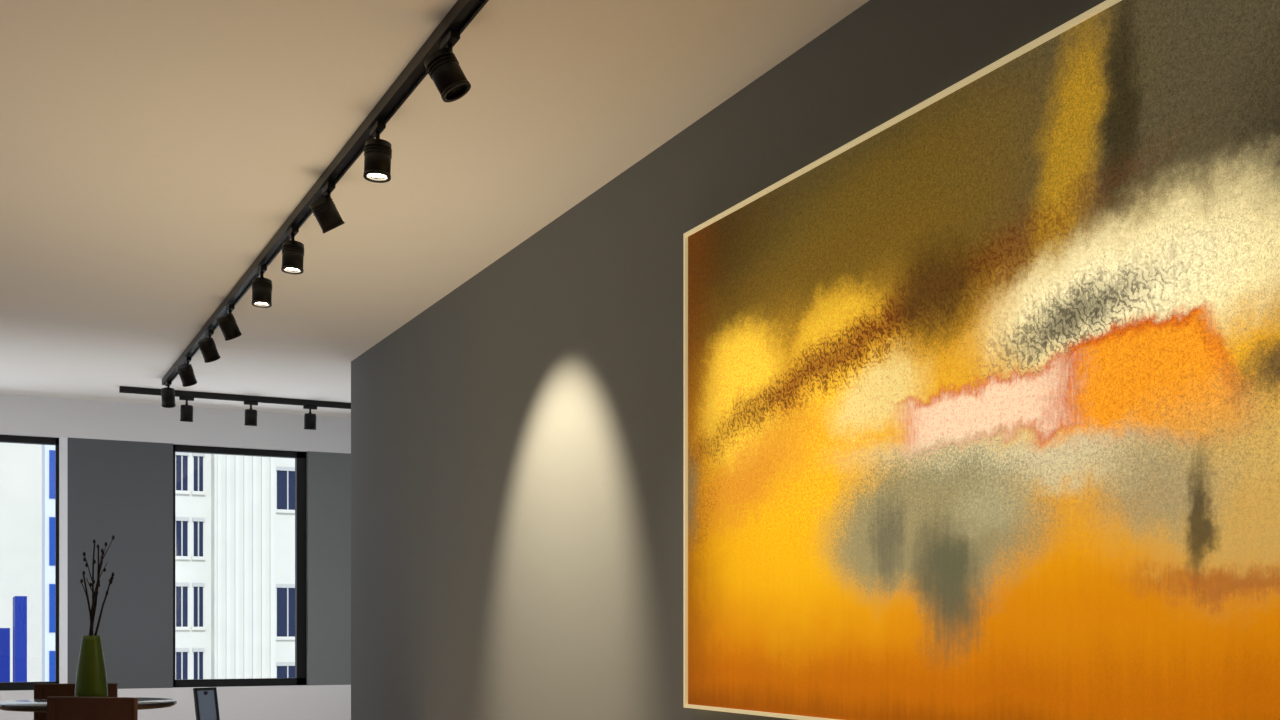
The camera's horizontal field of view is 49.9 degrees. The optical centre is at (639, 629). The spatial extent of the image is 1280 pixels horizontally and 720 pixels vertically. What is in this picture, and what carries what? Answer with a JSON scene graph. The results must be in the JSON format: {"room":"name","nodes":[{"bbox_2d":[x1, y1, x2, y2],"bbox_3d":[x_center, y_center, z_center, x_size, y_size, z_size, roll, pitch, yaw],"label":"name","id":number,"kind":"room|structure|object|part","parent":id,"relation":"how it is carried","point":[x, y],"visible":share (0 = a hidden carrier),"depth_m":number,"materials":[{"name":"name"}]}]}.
{"room":"art gallery","nodes":[
{"label":"art gallery","id":0,"kind":"room"},
{"bbox_2d":[68,438,172,688],"bbox_3d":[-4.404,-0.545,11.623,0.827,2.070,0.350,0,0,-26],"label":"wall column","id":1,"kind":"structure","parent":0,"point":[123,490],"depth_m":11.47,"materials":[{"name":"grey paint"}]},
{"bbox_2d":[0,394,350,453],"bbox_3d":[-5.179,-1.740,11.243,10.700,0.320,0.350,0,0,-26],"label":"wall","id":2,"kind":"structure","parent":0,"point":[20,415],"depth_m":11.62,"materials":[{"name":"white paint"}]},
{"bbox_2d":[0,435,67,690],"bbox_3d":[-5.715,-0.545,10.858,2.200,2.070,0.130,0,0,-26],"label":"window","id":3,"kind":"structure","parent":2,"relation":"in","point":[61,443],"depth_m":11.28,"materials":[{"name":"black"}]},
{"bbox_2d":[173,444,305,687],"bbox_3d":[-3.486,-0.545,11.984,1.138,2.070,0.070,0,0,-26],"label":"window","id":4,"kind":"structure","parent":2,"relation":"in","point":[300,457],"depth_m":12.17,"materials":[{"name":"black metal"}]},
{"bbox_2d":[0,685,350,719],"bbox_3d":[-5.179,0.795,11.243,10.700,0.610,0.350,0,0,-26],"label":"wall","id":5,"kind":"structure","parent":0,"point":[292,702],"depth_m":11.94,"materials":[{"name":"white paint"}]},
{"bbox_2d":[306,451,350,684],"bbox_3d":[-2.627,-0.545,12.494,0.855,2.070,0.350,0,0,-26],"label":"wall column","id":6,"kind":"structure","parent":0,"point":[328,474],"depth_m":12.23,"materials":[{"name":"grey paint"}]},
{"bbox_2d":[0,0,868,417],"bbox_3d":[-1.581,-2.000,3.902,11.100,0.200,16.800,0,0,-26],"label":"ceiling","id":7,"kind":"structure","parent":0,"point":[151,151],"depth_m":5.47,"materials":[{"name":"white paint"}]},
{"bbox_2d":[119,386,350,408],"bbox_3d":[-2.272,-1.877,11.605,3.984,0.044,0.054,0,0,-26],"label":"rail","id":8,"kind":"object","parent":7,"relation":"attached to","point":[122,389],"visible":0.4,"depth_m":11.11,"materials":[{"name":"black metal"}]},
{"bbox_2d":[179,396,193,421],"bbox_3d":[-3.610,-1.755,10.949,0.110,0.200,0.113,0,0,-26],"label":"track spotlight","id":9,"kind":"object","parent":8,"relation":"attached to","point":[186,411],"visible":1,"depth_m":10.91,"materials":[{"name":"black metal"}]},
{"bbox_2d":[244,401,257,425],"bbox_3d":[-3.161,-1.755,11.169,0.110,0.200,0.113,0,0,-26],"label":"track spotlight","id":10,"kind":"object","parent":8,"relation":"attached to","point":[250,414],"visible":1,"depth_m":11.13,"materials":[{"name":"black metal"}]},
{"bbox_2d":[303,405,316,429],"bbox_3d":[-2.730,-1.755,11.381,0.110,0.200,0.113,0,0,-26],"label":"track spotlight","id":11,"kind":"object","parent":8,"relation":"attached to","point":[309,418],"visible":1,"depth_m":11.35,"materials":[{"name":"black metal"}]},
{"bbox_2d":[161,0,488,407],"bbox_3d":[-1.456,-1.776,6.041,0.183,0.247,9.754,0,0,-26],"label":"track light","id":12,"kind":"object","parent":7,"relation":"attached to","point":[463,12],"depth_m":5.57,"materials":[{"name":"black metal"}]},
{"bbox_3d":[-3.524,-1.756,10.270,0.103,0.199,0.145,0,0,-11],"label":"track spotlight","id":13,"kind":"part","parent":12,"relation":"part of","materials":[{"name":"black metal"}]},
{"bbox_3d":[-3.083,-1.755,9.363,0.100,0.200,0.147,0,0,19],"label":"track spotlight","id":14,"kind":"part","parent":12,"relation":"part of","materials":[{"name":"black metal"}]},
{"bbox_3d":[-2.671,-1.754,8.520,0.104,0.201,0.148,0,0,24],"label":"track spotlight","id":15,"kind":"part","parent":12,"relation":"part of","materials":[{"name":"black metal"}]},
{"bbox_3d":[-2.350,-1.754,7.864,0.106,0.202,0.148,0,0,29],"label":"track spotlight","id":16,"kind":"part","parent":12,"relation":"part of","materials":[{"name":"black metal"}]},
{"bbox_3d":[-1.932,-1.756,7.027,0.105,0.199,0.110,0,0,-26],"label":"track spotlight","id":17,"kind":"part","parent":12,"relation":"part of","materials":[{"name":"black metal"}]},
{"bbox_3d":[-1.607,-1.756,6.362,0.101,0.198,0.108,0,0,19],"label":"track spotlight","id":18,"kind":"part","parent":12,"relation":"part of","materials":[{"name":"black metal"}]},
{"bbox_3d":[-1.304,-1.754,5.730,0.149,0.203,0.113,0,0,-26],"label":"track spotlight","id":19,"kind":"part","parent":12,"relation":"part of","materials":[{"name":"black metal"}]},
{"bbox_3d":[-0.964,-1.756,5.051,0.100,0.198,0.107,0,0,19],"label":"track spotlight","id":20,"kind":"part","parent":12,"relation":"part of","materials":[{"name":"black metal"}]},
{"bbox_3d":[-0.601,-1.755,4.298,0.146,0.200,0.107,0,0,9],"label":"track spotlight","id":21,"kind":"part","parent":12,"relation":"part of","materials":[{"name":"black metal"}]},
{"bbox_2d":[351,0,1105,719],"bbox_3d":[2.393,-0.400,4.316,3.200,3.000,13.645,0,0,-26],"label":"wall","id":22,"kind":"structure","parent":0,"point":[517,442],"depth_m":6.15,"materials":[{"name":"grey paint"}]},
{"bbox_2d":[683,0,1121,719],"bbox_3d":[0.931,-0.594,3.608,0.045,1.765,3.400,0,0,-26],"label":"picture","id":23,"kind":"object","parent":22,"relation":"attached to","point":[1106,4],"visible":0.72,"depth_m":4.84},
{"bbox_2d":[688,0,1279,719],"bbox_3d":[0.921,-0.594,3.603,0.001,1.739,3.374,0,0,-26],"label":"canvas","id":24,"kind":"object","parent":23,"relation":"in","point":[983,394],"depth_m":3.52},
{"bbox_3d":[-1.581,1.200,3.902,11.100,0.200,16.800,0,0,-26],"label":"floor","id":25,"kind":"structure","parent":0,"visible":0},
{"bbox_2d":[34,683,117,719],"bbox_3d":[-3.126,0.700,7.524,0.440,0.800,0.440,0,0,-11],"label":"chair","id":26,"kind":"object","parent":25,"relation":"on","point":[41,691],"visible":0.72,"depth_m":7.68,"materials":[{"name":"brown wood"}]},
{"bbox_2d":[0,697,176,711],"bbox_3d":[-2.822,0.733,7.029,0.860,0.735,0.860,0,0,-26],"label":"table","id":27,"kind":"object","parent":25,"relation":"on","point":[32,705],"visible":0.41,"depth_m":6.83,"materials":[{"name":"black paint"}]},
{"bbox_2d":[75,535,114,696],"bbox_3d":[-2.794,-0.059,7.051,0.190,0.845,0.244,0,0,-26],"label":"vase","id":28,"kind":"object","parent":27,"relation":"on","point":[91,677],"visible":0.96,"depth_m":7.04,"materials":[{"name":"green ceramic"}]},
{"bbox_2d":[47,696,137,719],"bbox_3d":[-2.415,0.700,6.343,0.440,0.800,0.440,0,0,12],"label":"chair","id":29,"kind":"object","parent":25,"relation":"on","point":[58,708],"visible":1,"depth_m":6.14,"materials":[{"name":"brown wood"}]},
{"bbox_2d":[193,687,219,719],"bbox_3d":[-3.117,0.758,9.855,0.340,0.690,0.210,0,0,44],"label":"stand","id":30,"kind":"object","parent":25,"relation":"on","point":[205,699],"visible":1,"depth_m":9.84,"materials":[{"name":"black metal"}]},
{"label":"outside","id":31,"kind":"structure","parent":0,"visible":0},
{"bbox_2d":[175,452,294,679],"bbox_3d":[-35.250,11.100,120.901,22.781,140.000,31.850,0,0,-26],"label":"stone building","id":32,"kind":"structure","parent":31,"point":[235,514],"depth_m":105.78,"materials":[{"name":"white stone"}]},
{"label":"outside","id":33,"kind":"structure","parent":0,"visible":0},
{"bbox_2d":[13,596,26,681],"bbox_3d":[-50.606,74.199,112.176,0.872,153.802,6.000,0,0,-26],"label":"tower","id":34,"kind":"structure","parent":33,"point":[19,602],"depth_m":109.51,"materials":[{"name":"blue"}]},
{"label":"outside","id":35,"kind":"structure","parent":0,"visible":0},
{"bbox_2d":[0,628,9,681],"bbox_3d":[-55.480,75.466,118.697,1.835,151.268,6.000,0,0,-26],"label":"tower","id":36,"kind":"structure","parent":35,"point":[4,632],"depth_m":116.25,"materials":[{"name":"blue"}]},
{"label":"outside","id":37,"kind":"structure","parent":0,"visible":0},
{"bbox_2d":[42,445,54,681],"bbox_3d":[-26.168,43.518,66.734,5.115,116.410,3.120,0,0,-26],"label":"glass tower","id":38,"kind":"structure","parent":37,"point":[48,451],"depth_m":64.41,"materials":[{"name":"white"}]},
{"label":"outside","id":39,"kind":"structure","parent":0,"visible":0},
{"bbox_2d":[0,442,41,681],"bbox_3d":[-68.209,31.100,144.754,9.472,180.000,20.000,0,0,-26],"label":"tower","id":40,"kind":"structure","parent":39,"point":[20,464],"depth_m":136.92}
]}

